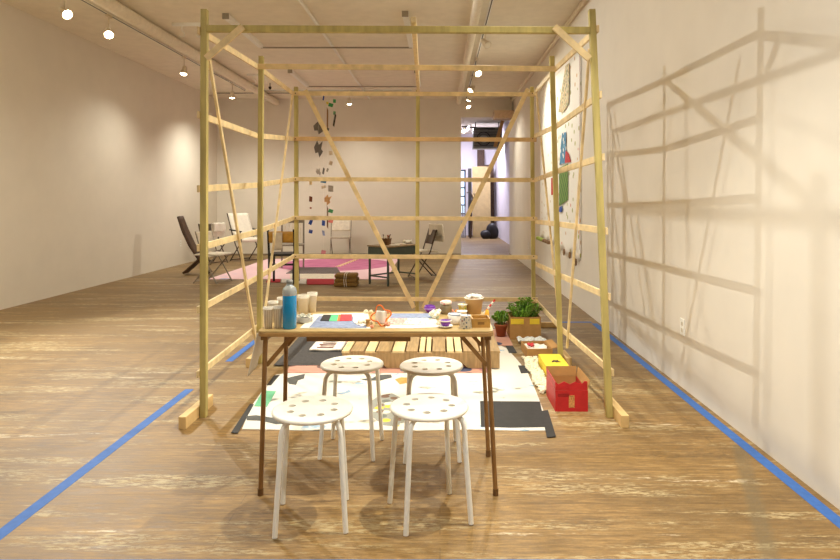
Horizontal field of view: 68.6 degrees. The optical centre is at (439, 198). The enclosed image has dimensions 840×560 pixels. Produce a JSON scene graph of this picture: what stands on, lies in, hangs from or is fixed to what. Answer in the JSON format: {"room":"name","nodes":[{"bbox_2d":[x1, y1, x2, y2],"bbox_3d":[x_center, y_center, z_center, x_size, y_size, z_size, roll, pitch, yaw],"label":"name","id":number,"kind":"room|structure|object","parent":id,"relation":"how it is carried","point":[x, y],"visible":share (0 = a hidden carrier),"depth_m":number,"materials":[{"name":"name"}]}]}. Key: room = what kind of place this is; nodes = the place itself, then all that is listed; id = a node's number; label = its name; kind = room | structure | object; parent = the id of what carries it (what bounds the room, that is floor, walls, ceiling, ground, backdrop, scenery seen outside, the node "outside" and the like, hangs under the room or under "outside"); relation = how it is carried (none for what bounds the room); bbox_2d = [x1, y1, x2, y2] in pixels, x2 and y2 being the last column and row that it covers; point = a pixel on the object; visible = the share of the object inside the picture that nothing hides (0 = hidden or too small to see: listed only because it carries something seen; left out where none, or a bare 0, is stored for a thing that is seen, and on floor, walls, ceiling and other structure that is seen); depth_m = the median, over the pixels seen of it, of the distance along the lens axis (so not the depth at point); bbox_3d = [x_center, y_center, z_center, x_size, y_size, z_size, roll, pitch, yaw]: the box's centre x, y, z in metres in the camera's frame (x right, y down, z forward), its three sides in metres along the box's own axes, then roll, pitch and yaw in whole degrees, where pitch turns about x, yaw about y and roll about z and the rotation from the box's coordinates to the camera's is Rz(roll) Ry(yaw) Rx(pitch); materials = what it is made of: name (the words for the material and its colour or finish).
{"room":"art gallery","nodes":[
{"label":"art gallery","id":0,"kind":"room"},
{"bbox_2d":[0,1,216,309],"bbox_3d":[-5.250,-0.510,5.500,0.200,3.620,17.400,0,0,0],"label":"wall","id":1,"kind":"structure","parent":0,"point":[100,147],"depth_m":8.91,"materials":[{"name":"paint"}]},
{"bbox_2d":[0,0,581,133],"bbox_3d":[-1.525,-2.395,9.400,7.650,0.150,25.600,0,0,0],"label":"ceiling","id":2,"kind":"structure","parent":0,"point":[87,22],"depth_m":8.95,"materials":[{"name":"paint"}]},
{"bbox_2d":[81,0,245,90],"bbox_3d":[-4.120,-2.303,4.950,0.036,0.034,16.100,0,0,0],"label":"track","id":3,"kind":"object","parent":2,"relation":"attached to","point":[88,2],"visible":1,"depth_m":8.66,"materials":[{"name":"metal"}]},
{"bbox_2d":[59,0,72,19],"bbox_3d":[-4.116,-2.129,6.748,0.156,0.321,0.112,0,0,26],"label":"lamp","id":4,"kind":"object","parent":3,"relation":"hanging from","point":[67,14],"visible":1,"depth_m":6.72,"materials":[{"name":"beige"}]},
{"bbox_2d":[104,14,113,38],"bbox_3d":[-4.108,-2.138,7.646,0.110,0.303,0.154,0,0,-15],"label":"lamp","id":5,"kind":"object","parent":3,"relation":"hanging from","point":[108,33],"visible":1,"depth_m":7.61,"materials":[{"name":"beige"}]},
{"bbox_2d":[90,0,278,105],"bbox_3d":[-3.780,-2.230,5.500,0.145,0.145,17.400,0,0,0],"label":"ceiling pipe","id":6,"kind":"object","parent":2,"relation":"attached to","point":[113,6],"visible":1,"depth_m":8.43,"materials":[{"name":"metal"}]},
{"bbox_2d":[172,22,199,37],"bbox_3d":[-3.300,-2.222,8.100,0.450,0.196,0.040,0,0,0],"label":"bracket","id":7,"kind":"object","parent":2,"relation":"attached to","point":[181,24],"visible":0.77,"depth_m":8.08,"materials":[{"name":"white paint"}]},
{"bbox_2d":[222,13,262,47],"bbox_3d":[-2.680,-2.285,8.440,0.080,0.070,1.520,0,0,0],"label":"channel","id":8,"kind":"object","parent":2,"relation":"attached to","point":[226,16],"visible":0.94,"depth_m":8.45,"materials":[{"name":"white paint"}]},
{"bbox_2d":[288,69,308,86],"bbox_3d":[-2.680,-2.285,11.690,0.080,0.070,1.420,0,0,0],"label":"channel","id":9,"kind":"object","parent":2,"relation":"attached to","point":[294,74],"visible":1,"depth_m":11.53,"materials":[{"name":"white paint"}]},
{"bbox_2d":[313,85,322,174],"bbox_3d":[-2.463,-1.396,12.502,0.225,1.848,0.008,0,0,0],"label":"strand","id":10,"kind":"object","parent":2,"relation":"hanging from","point":[317,147],"visible":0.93,"depth_m":12.50,"materials":[{"name":"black paper"}]},
{"bbox_2d":[321,85,325,253],"bbox_3d":[-2.368,-0.600,12.501,0.126,3.440,0.010,0,0,0],"label":"strand","id":11,"kind":"object","parent":2,"relation":"hanging from","point":[323,251],"visible":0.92,"depth_m":12.50,"materials":[{"name":"fabric"}]},
{"bbox_2d":[324,85,331,227],"bbox_3d":[-2.274,-0.855,12.500,0.151,2.930,0.011,0,0,0],"label":"strand","id":12,"kind":"object","parent":2,"relation":"hanging from","point":[326,199],"visible":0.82,"depth_m":12.50,"materials":[{"name":"fabric"}]},
{"bbox_2d":[328,103,332,222],"bbox_3d":[-2.220,-0.913,12.498,0.111,2.814,0.007,0,0,0],"label":"strand","id":13,"kind":"object","parent":2,"relation":"hanging from","point":[330,188],"visible":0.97,"depth_m":12.49,"materials":[{"name":"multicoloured paper"}]},
{"bbox_2d":[298,0,370,99],"bbox_3d":[-1.620,-2.300,5.500,0.039,0.039,17.400,0,0,0],"label":"conduit","id":14,"kind":"object","parent":2,"relation":"attached to","point":[300,1],"visible":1,"depth_m":8.95,"materials":[{"name":"metal"}]},
{"bbox_2d":[263,47,408,47],"bbox_3d":[-1.550,-2.265,9.200,2.260,0.023,0.023,0,0,0],"label":"conduit","id":15,"kind":"object","parent":2,"relation":"attached to","point":[263,47],"visible":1,"depth_m":9.19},
{"bbox_2d":[264,89,411,90],"bbox_3d":[-2.300,-2.303,13.000,3.400,0.034,0.036,0,0,0],"label":"track","id":16,"kind":"object","parent":2,"relation":"attached to","point":[264,89],"visible":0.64,"depth_m":12.98,"materials":[{"name":"white paint"}]},
{"bbox_2d":[309,86,415,86],"bbox_3d":[-1.550,-2.265,12.400,2.260,0.023,0.023,0,0,0],"label":"conduit","id":17,"kind":"object","parent":2,"relation":"attached to","point":[309,86],"visible":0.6,"depth_m":12.39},
{"bbox_2d":[402,11,412,47],"bbox_3d":[-0.430,-2.285,8.390,0.080,0.070,1.620,0,0,0],"label":"channel","id":18,"kind":"object","parent":2,"relation":"attached to","point":[405,15],"visible":0.73,"depth_m":7.97,"materials":[{"name":"white paint"}]},
{"bbox_2d":[456,0,482,104],"bbox_3d":[0.430,-2.230,5.500,0.106,0.106,17.400,0,0,0],"label":"ceiling pipe","id":19,"kind":"object","parent":2,"relation":"attached to","point":[477,4],"visible":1,"depth_m":8.67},
{"bbox_2d":[466,0,493,97],"bbox_3d":[0.600,-2.303,5.400,0.036,0.034,17.000,0,0,0],"label":"track","id":20,"kind":"object","parent":2,"relation":"attached to","point":[491,1],"visible":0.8,"depth_m":8.71,"materials":[{"name":"metal"}]},
{"bbox_2d":[481,25,490,48],"bbox_3d":[0.613,-2.138,8.149,0.110,0.303,0.153,0,0,-27],"label":"lamp","id":21,"kind":"object","parent":20,"relation":"hanging from","point":[486,44],"visible":0.79,"depth_m":8.11,"materials":[{"name":"white metal"}]},
{"bbox_2d":[472,122,501,149],"bbox_3d":[1.420,-1.920,18.584,0.860,0.800,0.632,0,0,0],"label":"ventilation unit","id":22,"kind":"object","parent":2,"relation":"hanging from","point":[476,132],"visible":0.59,"depth_m":18.30,"materials":[{"name":"black metal"}]},
{"bbox_2d":[493,120,503,147],"bbox_3d":[1.730,-1.915,18.100,0.316,0.798,0.100,0,0,0],"label":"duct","id":23,"kind":"object","parent":2,"relation":"attached to","point":[501,121],"visible":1,"depth_m":18.05,"materials":[{"name":"brown metal"}]},
{"bbox_2d":[511,0,587,100],"bbox_3d":[1.670,-2.290,5.500,0.058,0.058,17.400,0,0,0],"label":"ceiling pipe","id":24,"kind":"object","parent":2,"relation":"attached to","point":[582,3],"visible":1,"depth_m":8.97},
{"bbox_2d":[217,99,511,253],"bbox_3d":[-1.740,-0.510,14.300,6.820,3.620,0.200,0,0,0],"label":"wall","id":25,"kind":"structure","parent":0,"point":[363,117],"depth_m":14.20,"materials":[{"name":"paint"}]},
{"bbox_2d":[493,110,513,119],"bbox_3d":[1.445,-1.910,14.025,0.450,0.180,0.350,0,0,0],"label":"trim","id":26,"kind":"structure","parent":25,"relation":"attached to","point":[497,114],"depth_m":13.85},
{"bbox_2d":[0,235,839,559],"bbox_3d":[-1.525,1.375,9.400,7.650,0.150,25.600,0,0,0],"label":"floor","id":27,"kind":"structure","parent":0,"point":[81,369],"depth_m":2.99,"materials":[{"name":"wood"}]},
{"bbox_2d":[0,389,193,539],"bbox_3d":[-1.705,1.299,2.600,0.058,0.001,3.200,0,0,0],"label":"tape","id":28,"kind":"object","parent":27,"relation":"on","point":[23,516],"visible":1,"depth_m":2.93,"materials":[{"name":"plastic"}]},
{"bbox_2d":[177,216,220,273],"bbox_3d":[-4.161,0.790,10.600,0.671,0.991,0.240,0,0,0],"label":"chair","id":29,"kind":"object","parent":27,"relation":"on","point":[186,233],"visible":0.64,"depth_m":10.54,"materials":[{"name":"brown wood"}]},
{"bbox_2d":[193,230,231,283],"bbox_3d":[-3.559,0.902,9.622,0.438,0.810,0.442,0,0,12],"label":"folding chair","id":30,"kind":"object","parent":27,"relation":"on","point":[210,234],"visible":0.66,"depth_m":9.61,"materials":[{"name":"grey metal"}]},
{"bbox_2d":[198,224,227,262],"bbox_3d":[-4.628,0.902,12.505,0.438,0.810,0.442,0,0,30],"label":"folding chair","id":31,"kind":"object","parent":27,"relation":"on","point":[209,225],"visible":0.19,"depth_m":12.60,"materials":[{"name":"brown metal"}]},
{"bbox_2d":[211,222,225,236],"bbox_3d":[-4.470,0.621,12.420,0.076,0.296,0.324,0,0,30],"label":"draped cloth","id":32,"kind":"object","parent":31,"relation":"on","point":[218,229],"visible":0.99,"depth_m":12.41,"materials":[{"name":"white fabric"}]},
{"bbox_2d":[225,340,254,361],"bbox_3d":[-1.690,1.299,5.610,0.058,0.001,1.380,0,0,0],"label":"tape","id":33,"kind":"object","parent":27,"relation":"on","point":[251,343],"visible":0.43,"depth_m":5.22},
{"bbox_2d":[227,213,256,260],"bbox_3d":[-4.130,0.802,12.985,0.540,1.012,0.605,0,0,35],"label":"folding chair","id":34,"kind":"object","parent":27,"relation":"on","point":[244,223],"visible":0.6,"depth_m":13.01,"materials":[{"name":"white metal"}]},
{"bbox_2d":[281,279,305,283],"bbox_3d":[-2.293,1.291,9.635,0.387,0.006,0.659,0,0,-12],"label":"cloth","id":35,"kind":"object","parent":27,"relation":"on","point":[302,281],"visible":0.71,"depth_m":9.60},
{"bbox_2d":[267,229,299,284],"bbox_3d":[-2.399,0.872,9.432,0.420,0.834,0.474,0,0,-4],"label":"wooden chair","id":36,"kind":"object","parent":35,"relation":"on","point":[287,236],"visible":0.62,"depth_m":9.24,"materials":[{"name":"black wood"}]},
{"bbox_2d":[273,232,281,249],"bbox_3d":[-2.430,0.630,9.188,0.141,0.260,0.020,0,0,-5],"label":"paper bag","id":37,"kind":"object","parent":36,"relation":"hanging from","point":[278,241],"visible":0.73,"depth_m":9.19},
{"bbox_2d":[210,259,396,278],"bbox_3d":[-2.310,1.297,11.625,2.880,0.006,3.350,0,0,0],"label":"rug","id":38,"kind":"object","parent":27,"relation":"on","point":[361,266],"visible":0.43,"depth_m":11.62,"materials":[{"name":"fabric"}]},
{"bbox_2d":[281,220,304,267],"bbox_3d":[-2.753,0.844,11.420,0.430,0.901,0.470,0,0,-8],"label":"slatted chair","id":39,"kind":"object","parent":38,"relation":"on","point":[300,221],"visible":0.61,"depth_m":11.61,"materials":[{"name":"wood"}]},
{"bbox_2d":[290,274,333,278],"bbox_3d":[-2.156,1.292,10.306,0.867,0.004,0.624,0,0,0],"label":"cloth","id":40,"kind":"object","parent":38,"relation":"on","point":[302,276],"visible":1,"depth_m":10.24,"materials":[{"name":"fabric"}]},
{"bbox_2d":[286,267,339,273],"bbox_3d":[-2.215,1.290,11.123,0.997,0.008,0.927,0,0,0],"label":"striped mat","id":41,"kind":"object","parent":38,"relation":"on","point":[302,270],"visible":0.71,"depth_m":11.06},
{"bbox_2d":[271,395,352,538],"bbox_3d":[-0.518,1.073,2.505,0.326,0.447,0.326,0,0,-8],"label":"stool","id":42,"kind":"object","parent":27,"relation":"on","point":[317,409],"visible":1,"depth_m":2.43,"materials":[{"name":"white plastic"}]},
{"bbox_2d":[307,279,333,284],"bbox_3d":[-1.874,1.291,9.608,0.429,0.006,0.706,0,0,-10],"label":"cloth","id":43,"kind":"object","parent":27,"relation":"on","point":[309,281],"visible":0.86,"depth_m":9.54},
{"bbox_2d":[330,220,351,253],"bbox_3d":[-2.221,0.892,13.759,0.462,0.830,0.438,0,0,-4],"label":"folding chair","id":44,"kind":"object","parent":27,"relation":"on","point":[336,225],"visible":0.81,"depth_m":13.87,"materials":[{"name":"grey metal"}]},
{"bbox_2d":[334,272,358,286],"bbox_3d":[-1.400,1.199,9.220,0.350,0.203,0.284,0,0,0],"label":"bundle","id":45,"kind":"object","parent":27,"relation":"on","point":[342,279],"visible":1,"depth_m":9.10,"materials":[{"name":"brown"}]},
{"bbox_2d":[318,355,383,460],"bbox_3d":[-0.456,1.073,3.190,0.326,0.447,0.326,0,0,4],"label":"stool","id":46,"kind":"object","parent":27,"relation":"on","point":[350,364],"visible":1,"depth_m":3.12,"materials":[{"name":"white paint"}]},
{"bbox_2d":[258,312,497,495],"bbox_3d":[-0.272,0.938,2.905,1.056,0.725,0.474,0,0,0],"label":"folding table","id":47,"kind":"object","parent":27,"relation":"on","point":[378,333],"visible":0.63,"depth_m":2.70,"materials":[{"name":"brown wood"}]},
{"bbox_2d":[247,333,268,375],"bbox_3d":[-0.834,0.694,2.885,0.055,0.200,0.330,0,0,0],"label":"hanging cloth","id":48,"kind":"object","parent":47,"relation":"hanging from","point":[258,346],"visible":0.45,"depth_m":2.78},
{"bbox_2d":[263,306,272,328],"bbox_3d":[-0.765,0.528,2.741,0.047,0.094,0.047,0,0,-19],"label":"paper cup","id":49,"kind":"object","parent":47,"relation":"on","point":[268,310],"visible":1,"depth_m":2.73,"materials":[{"name":"white paper"}]},
{"bbox_2d":[273,305,281,328],"bbox_3d":[-0.723,0.527,2.745,0.045,0.096,0.045,0,0,-9],"label":"paper cup","id":50,"kind":"object","parent":47,"relation":"on","point":[277,309],"visible":0.94,"depth_m":2.73,"materials":[{"name":"white paper"}]},
{"bbox_2d":[282,280,296,329],"bbox_3d":[-0.669,0.468,2.737,0.064,0.214,0.064,0,0,0],"label":"water bottle","id":51,"kind":"object","parent":47,"relation":"on","point":[289,292],"visible":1,"depth_m":2.71,"materials":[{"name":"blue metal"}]},
{"bbox_2d":[297,294,309,313],"bbox_3d":[-0.689,0.529,3.105,0.061,0.092,0.061,0,0,-31],"label":"paper cup","id":52,"kind":"object","parent":47,"relation":"on","point":[303,299],"visible":0.98,"depth_m":3.08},
{"bbox_2d":[297,313,313,322],"bbox_3d":[-0.636,0.555,2.875,0.088,0.039,0.088,0,0,0],"label":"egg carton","id":53,"kind":"object","parent":47,"relation":"on","point":[302,318],"visible":0.95,"depth_m":2.85,"materials":[{"name":"cardboard"}]},
{"bbox_2d":[307,292,316,312],"bbox_3d":[-0.650,0.525,3.129,0.051,0.100,0.051,0,0,-21],"label":"paper cup","id":54,"kind":"object","parent":47,"relation":"on","point":[313,295],"visible":0.99,"depth_m":3.11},
{"bbox_2d":[300,313,370,328],"bbox_3d":[-0.467,0.571,2.905,0.325,0.008,0.378,0,0,0],"label":"collage","id":55,"kind":"object","parent":47,"relation":"on","point":[334,320],"visible":0.95,"depth_m":2.86,"materials":[{"name":"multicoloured paper"}]},
{"bbox_2d":[358,304,391,326],"bbox_3d":[-0.300,0.528,2.801,0.170,0.097,0.052,0,0,22],"label":"orange yarn shape","id":56,"kind":"object","parent":47,"relation":"on","point":[381,317],"visible":0.91,"depth_m":2.79,"materials":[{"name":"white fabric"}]},
{"bbox_2d":[385,313,438,328],"bbox_3d":[-0.125,0.572,2.902,0.240,0.005,0.356,0,0,0],"label":"collage","id":57,"kind":"object","parent":47,"relation":"on","point":[397,320],"visible":0.85,"depth_m":2.86,"materials":[{"name":"beige paper"}]},
{"bbox_2d":[429,309,440,317],"bbox_3d":[-0.026,0.550,2.943,0.057,0.048,0.062,0,0,23],"label":"flower ornament","id":58,"kind":"object","parent":57,"relation":"on","point":[433,313],"visible":1,"depth_m":2.93,"materials":[{"name":"paper"}]},
{"bbox_2d":[424,304,435,312],"bbox_3d":[-0.052,0.557,3.118,0.061,0.036,0.061,0,0,0],"label":"cup","id":59,"kind":"object","parent":47,"relation":"on","point":[429,307],"visible":0.84,"depth_m":3.10,"materials":[{"name":"ceramic"}]},
{"bbox_2d":[437,319,452,327],"bbox_3d":[0.025,0.558,2.754,0.068,0.034,0.068,0,0,45],"label":"teacup","id":60,"kind":"object","parent":47,"relation":"on","point":[445,323],"visible":1,"depth_m":2.74,"materials":[{"name":"white ceramic"}]},
{"bbox_2d":[440,300,451,313],"bbox_3d":[0.030,0.542,3.086,0.062,0.066,0.062,0,0,0],"label":"glass jar","id":61,"kind":"object","parent":47,"relation":"on","point":[446,307],"visible":0.93,"depth_m":3.06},
{"bbox_2d":[448,312,461,324],"bbox_3d":[0.072,0.551,2.836,0.072,0.048,0.065,0,0,-39],"label":"mug","id":62,"kind":"object","parent":47,"relation":"on","point":[455,317],"visible":0.82,"depth_m":2.81,"materials":[{"name":"ceramic"}]},
{"bbox_2d":[459,314,471,328],"bbox_3d":[0.114,0.546,2.745,0.058,0.057,0.058,0,0,-3],"label":"cup","id":63,"kind":"object","parent":47,"relation":"on","point":[465,320],"visible":1,"depth_m":2.73,"materials":[{"name":"white paper"}]},
{"bbox_2d":[464,293,483,314],"bbox_3d":[0.171,0.525,3.096,0.098,0.100,0.098,0,0,0],"label":"bucket","id":64,"kind":"object","parent":47,"relation":"on","point":[474,302],"visible":1,"depth_m":3.06,"materials":[{"name":"orange plastic"}]},
{"bbox_2d":[470,315,489,327],"bbox_3d":[0.182,0.555,2.791,0.083,0.040,0.091,0,0,-2],"label":"wooden box","id":65,"kind":"object","parent":47,"relation":"on","point":[477,321],"visible":0.88,"depth_m":2.75,"materials":[{"name":"brown wood"}]},
{"bbox_2d":[367,243,414,286],"bbox_3d":[-0.720,1.002,9.510,0.460,0.595,0.680,0,0,41],"label":"table","id":66,"kind":"object","parent":27,"relation":"on","point":[402,249],"visible":0.62,"depth_m":9.34,"materials":[{"name":"green metal"}]},
{"bbox_2d":[382,234,391,244],"bbox_3d":[-0.820,0.623,9.460,0.160,0.164,0.160,0,0,-11],"label":"wire basket","id":67,"kind":"object","parent":66,"relation":"on","point":[387,241],"visible":0.92,"depth_m":9.41,"materials":[{"name":"brown wicker"}]},
{"bbox_2d":[242,346,544,430],"bbox_3d":[-0.279,1.298,4.450,1.865,0.004,2.014,0,0,0],"label":"rug","id":68,"kind":"object","parent":27,"relation":"on","point":[508,383],"visible":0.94,"depth_m":4.16,"materials":[{"name":"paper"}]},
{"bbox_2d":[231,404,253,432],"bbox_3d":[-1.166,1.296,3.646,0.040,0.001,0.495,0,0,-7],"label":"tape","id":69,"kind":"object","parent":68,"relation":"on","point":[241,421],"visible":1,"depth_m":3.60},
{"bbox_2d":[246,415,282,423],"bbox_3d":[-1.012,1.295,3.609,0.308,0.002,0.108,0,0,13],"label":"paper scrap","id":70,"kind":"object","parent":68,"relation":"on","point":[253,417],"visible":0.62,"depth_m":3.61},
{"bbox_2d":[254,390,275,406],"bbox_3d":[-1.134,1.295,4.000,0.091,0.002,0.341,0,0,-6],"label":"paper","id":71,"kind":"object","parent":68,"relation":"on","point":[269,394],"visible":0.71,"depth_m":3.99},
{"bbox_2d":[288,374,304,384],"bbox_3d":[-1.047,1.295,4.421,0.130,0.002,0.269,0,0,0],"label":"paper scrap","id":72,"kind":"object","parent":68,"relation":"on","point":[293,380],"visible":0.87,"depth_m":4.42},
{"bbox_2d":[362,374,391,380],"bbox_3d":[-0.446,1.295,4.456,0.234,0.002,0.126,0,0,-41],"label":"paper scrap","id":73,"kind":"object","parent":68,"relation":"on","point":[382,377],"visible":0.83,"depth_m":4.46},
{"bbox_2d":[372,393,400,425],"bbox_3d":[-0.324,1.295,3.798,0.201,0.002,0.600,0,0,-7],"label":"scrap","id":74,"kind":"object","parent":68,"relation":"on","point":[386,399],"visible":0.58,"depth_m":3.78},
{"bbox_2d":[480,401,544,427],"bbox_3d":[0.436,1.295,3.713,0.406,0.002,0.459,0,0,0],"label":"sheet","id":75,"kind":"object","parent":68,"relation":"on","point":[507,414],"visible":1,"depth_m":3.69,"materials":[{"name":"paper"}]},
{"bbox_2d":[541,410,555,436],"bbox_3d":[0.625,1.294,3.554,0.050,0.001,0.438,0,0,5],"label":"tape","id":76,"kind":"object","parent":68,"relation":"on","point":[549,429],"visible":1,"depth_m":3.53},
{"bbox_2d":[288,328,512,372],"bbox_3d":[-0.307,1.294,5.360,1.905,0.004,1.560,0,0,0],"label":"rug","id":77,"kind":"object","parent":27,"relation":"on","point":[501,341],"visible":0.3,"depth_m":4.69,"materials":[{"name":"fabric"}]},
{"bbox_2d":[273,337,344,365],"bbox_3d":[-1.028,1.291,5.263,0.581,0.003,0.979,0,0,0],"label":"floor mat","id":78,"kind":"object","parent":77,"relation":"on","point":[299,354],"visible":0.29,"depth_m":5.07,"materials":[{"name":"fabric"}]},
{"bbox_2d":[309,341,345,350],"bbox_3d":[-0.970,1.276,5.340,0.271,0.022,0.280,0,0,0],"label":"paper sheet","id":79,"kind":"object","parent":78,"relation":"on","point":[319,345],"visible":1,"depth_m":5.31,"materials":[{"name":"white paper"}]},
{"bbox_2d":[342,335,499,367],"bbox_3d":[-0.145,1.224,5.190,1.210,0.130,1.000,0,0,0],"label":"wooden pallet","id":80,"kind":"object","parent":77,"relation":"on","point":[392,354],"visible":0.41,"depth_m":4.71,"materials":[{"name":"wood"}]},
{"bbox_2d":[494,322,507,336],"bbox_3d":[0.575,1.233,5.800,0.128,0.118,0.128,0,0,0],"label":"terracotta pot","id":81,"kind":"object","parent":77,"relation":"on","point":[500,329],"visible":0.95,"depth_m":5.76,"materials":[{"name":"ceramic"}]},
{"bbox_2d":[491,310,508,324],"bbox_3d":[0.572,1.118,5.801,0.183,0.138,0.185,0,0,29],"label":"leafy plant","id":82,"kind":"object","parent":81,"relation":"on","point":[498,316],"visible":1,"depth_m":5.77,"materials":[{"name":"green plant"}]},
{"bbox_2d":[178,9,628,428],"bbox_3d":[-0.190,0.085,4.868,2.760,2.431,2.797,0,0,0],"label":"frame","id":83,"kind":"object","parent":27,"relation":"on","point":[200,408],"visible":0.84,"depth_m":4.84,"materials":[{"name":"beige wood"}]},
{"bbox_2d":[408,229,437,279],"bbox_3d":[-0.271,0.902,10.153,0.438,0.810,0.442,0,0,-18],"label":"folding chair","id":84,"kind":"object","parent":27,"relation":"on","point":[429,239],"visible":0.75,"depth_m":10.11,"materials":[{"name":"brown metal"}]},
{"bbox_2d":[429,223,443,241],"bbox_3d":[-0.060,0.556,10.190,0.076,0.296,0.363,0,0,-40],"label":"draped cloth","id":85,"kind":"object","parent":84,"relation":"on","point":[439,236],"visible":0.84,"depth_m":10.13,"materials":[{"name":"beige fabric"}]},
{"bbox_2d":[387,393,473,535],"bbox_3d":[-0.045,1.073,2.540,0.326,0.447,0.326,0,0,-18],"label":"stool","id":86,"kind":"object","parent":27,"relation":"on","point":[420,407],"visible":1,"depth_m":2.48,"materials":[{"name":"white paint"}]},
{"bbox_2d":[400,357,462,463],"bbox_3d":[-0.044,1.073,3.160,0.326,0.447,0.326,0,0,-3],"label":"stool","id":87,"kind":"object","parent":27,"relation":"on","point":[420,366],"visible":0.95,"depth_m":3.07,"materials":[{"name":"white paint"}]},
{"bbox_2d":[63,559,839,559],"bbox_3d":[-0.065,1.299,2.189,3.270,0.001,0.057,0,0,0],"label":"tape","id":88,"kind":"object","parent":27,"relation":"on","point":[63,559],"visible":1,"depth_m":2.22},
{"bbox_2d":[468,168,471,236],"bbox_3d":[1.020,0.119,20.960,0.120,2.341,0.340,0,0,0],"label":"board","id":89,"kind":"object","parent":27,"relation":"on","point":[469,169],"visible":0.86,"depth_m":20.99,"materials":[{"name":"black wood"}]},
{"bbox_2d":[477,150,484,165],"bbox_3d":[1.450,-0.231,21.710,0.260,3.040,0.340,0,0,0],"label":"board","id":90,"kind":"object","parent":27,"relation":"on","point":[480,153],"visible":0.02,"depth_m":21.83,"materials":[{"name":"brown wood"}]},
{"bbox_2d":[472,166,490,236],"bbox_3d":[1.420,0.084,21.060,0.620,2.411,0.340,0,0,0],"label":"plywood board","id":91,"kind":"object","parent":27,"relation":"on","point":[482,208],"visible":0.57,"depth_m":21.04,"materials":[{"name":"wood"}]},
{"bbox_2d":[480,165,493,222],"bbox_3d":[1.640,0.044,21.460,0.500,2.491,0.340,0,0,0],"label":"board","id":92,"kind":"object","parent":27,"relation":"on","point":[492,171],"visible":0.29,"depth_m":21.48,"materials":[{"name":"brown wood"}]},
{"bbox_2d":[480,223,498,238],"bbox_3d":[1.620,1.040,20.193,0.607,0.520,0.355,0,0,0],"label":"bag","id":93,"kind":"object","parent":27,"relation":"on","point":[491,232],"visible":1,"depth_m":20.07,"materials":[{"name":"plastic"}]},
{"bbox_2d":[507,312,540,338],"bbox_3d":[0.791,1.198,5.839,0.287,0.205,0.282,0,0,0],"label":"carton","id":94,"kind":"object","parent":27,"relation":"on","point":[530,326],"visible":0.86,"depth_m":5.70,"materials":[{"name":"brown cardboard"}]},
{"bbox_2d":[506,297,541,316],"bbox_3d":[0.791,1.102,5.847,0.352,0.363,0.322,0,0,-38],"label":"leafy plant","id":95,"kind":"object","parent":94,"relation":"in","point":[525,310],"visible":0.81,"depth_m":5.80,"materials":[{"name":"green plant"}]},
{"bbox_2d":[516,336,545,341],"bbox_3d":[0.825,1.266,5.535,0.259,0.039,0.157,0,0,0],"label":"plastic wrap","id":96,"kind":"object","parent":27,"relation":"on","point":[539,338],"visible":0.83,"depth_m":5.53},
{"bbox_2d":[521,356,545,393],"bbox_3d":[0.723,1.285,4.549,0.152,0.031,0.920,0,0,2],"label":"pebbles","id":97,"kind":"object","parent":27,"relation":"on","point":[531,363],"visible":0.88,"depth_m":4.53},
{"bbox_2d":[521,339,556,357],"bbox_3d":[0.838,1.256,5.171,0.266,0.088,0.280,0,0,-3],"label":"cardboard box","id":98,"kind":"object","parent":27,"relation":"on","point":[550,344],"visible":0.75,"depth_m":5.07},
{"bbox_2d":[524,342,546,348],"bbox_3d":[0.810,1.246,5.172,0.189,0.076,0.212,0,0,0],"label":"rag","id":99,"kind":"object","parent":98,"relation":"on","point":[528,345],"visible":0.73,"depth_m":5.16,"materials":[{"name":"fabric"}]},
{"bbox_2d":[538,354,568,375],"bbox_3d":[0.860,1.259,4.625,0.170,0.082,0.450,0,0,0],"label":"box","id":100,"kind":"object","parent":27,"relation":"on","point":[544,360],"visible":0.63,"depth_m":4.65,"materials":[{"name":"cardboard"}]},
{"bbox_2d":[546,366,589,411],"bbox_3d":[0.812,1.205,3.924,0.215,0.190,0.331,0,0,0],"label":"box","id":101,"kind":"object","parent":27,"relation":"on","point":[566,388],"visible":1,"depth_m":3.76,"materials":[{"name":"red cardboard"}]},
{"bbox_2d":[591,323,839,528],"bbox_3d":[1.607,1.299,3.710,0.065,0.001,5.420,0,0,0],"label":"tape","id":102,"kind":"object","parent":27,"relation":"on","point":[818,505],"visible":1,"depth_m":3.23,"materials":[{"name":"plastic"}]},
{"bbox_2d":[461,134,494,234],"bbox_3d":[0.350,-0.510,22.100,3.900,3.620,0.200,0,0,0],"label":"wall","id":103,"kind":"structure","parent":0,"point":[468,155],"depth_m":22.00,"materials":[{"name":"white paint"}]},
{"bbox_2d":[461,170,465,213],"bbox_3d":[0.510,-0.250,22.080,0.820,1.600,0.060,0,0,0],"label":"window","id":104,"kind":"structure","parent":103,"relation":"in","point":[463,172],"depth_m":22.09,"materials":[{"name":"clear glass"}]},
{"bbox_2d":[495,120,508,243],"bbox_3d":[2.140,-0.510,18.400,0.320,3.620,7.200,0,0,0],"label":"wall","id":105,"kind":"structure","parent":0,"point":[502,162],"depth_m":19.17,"materials":[{"name":"white paint"}]},
{"bbox_2d":[509,0,839,509],"bbox_3d":[1.985,-0.510,5.800,0.630,3.620,18.000,0,0,0],"label":"wall","id":106,"kind":"structure","parent":0,"point":[720,119],"depth_m":3.60,"materials":[{"name":"paint"}]},
{"bbox_2d":[536,80,553,243],"bbox_3d":[1.617,-0.555,9.575,0.098,2.490,1.210,0,0,0],"label":"scroll","id":107,"kind":"object","parent":106,"relation":"attached to","point":[545,111],"visible":0.77,"depth_m":9.60,"materials":[{"name":"paper"}]},
{"bbox_2d":[556,53,580,265],"bbox_3d":[1.639,-0.476,8.035,0.054,2.567,1.550,0,0,0],"label":"scroll","id":108,"kind":"object","parent":106,"relation":"attached to","point":[568,80],"visible":0.83,"depth_m":7.89,"materials":[{"name":"paint"}]},
{"bbox_2d":[680,318,684,335],"bbox_3d":[1.666,0.880,4.230,0.008,0.115,0.075,0,0,0],"label":"wall outlet","id":109,"kind":"object","parent":106,"relation":"attached to","point":[682,321],"visible":1,"depth_m":4.22,"materials":[{"name":"white paint"}]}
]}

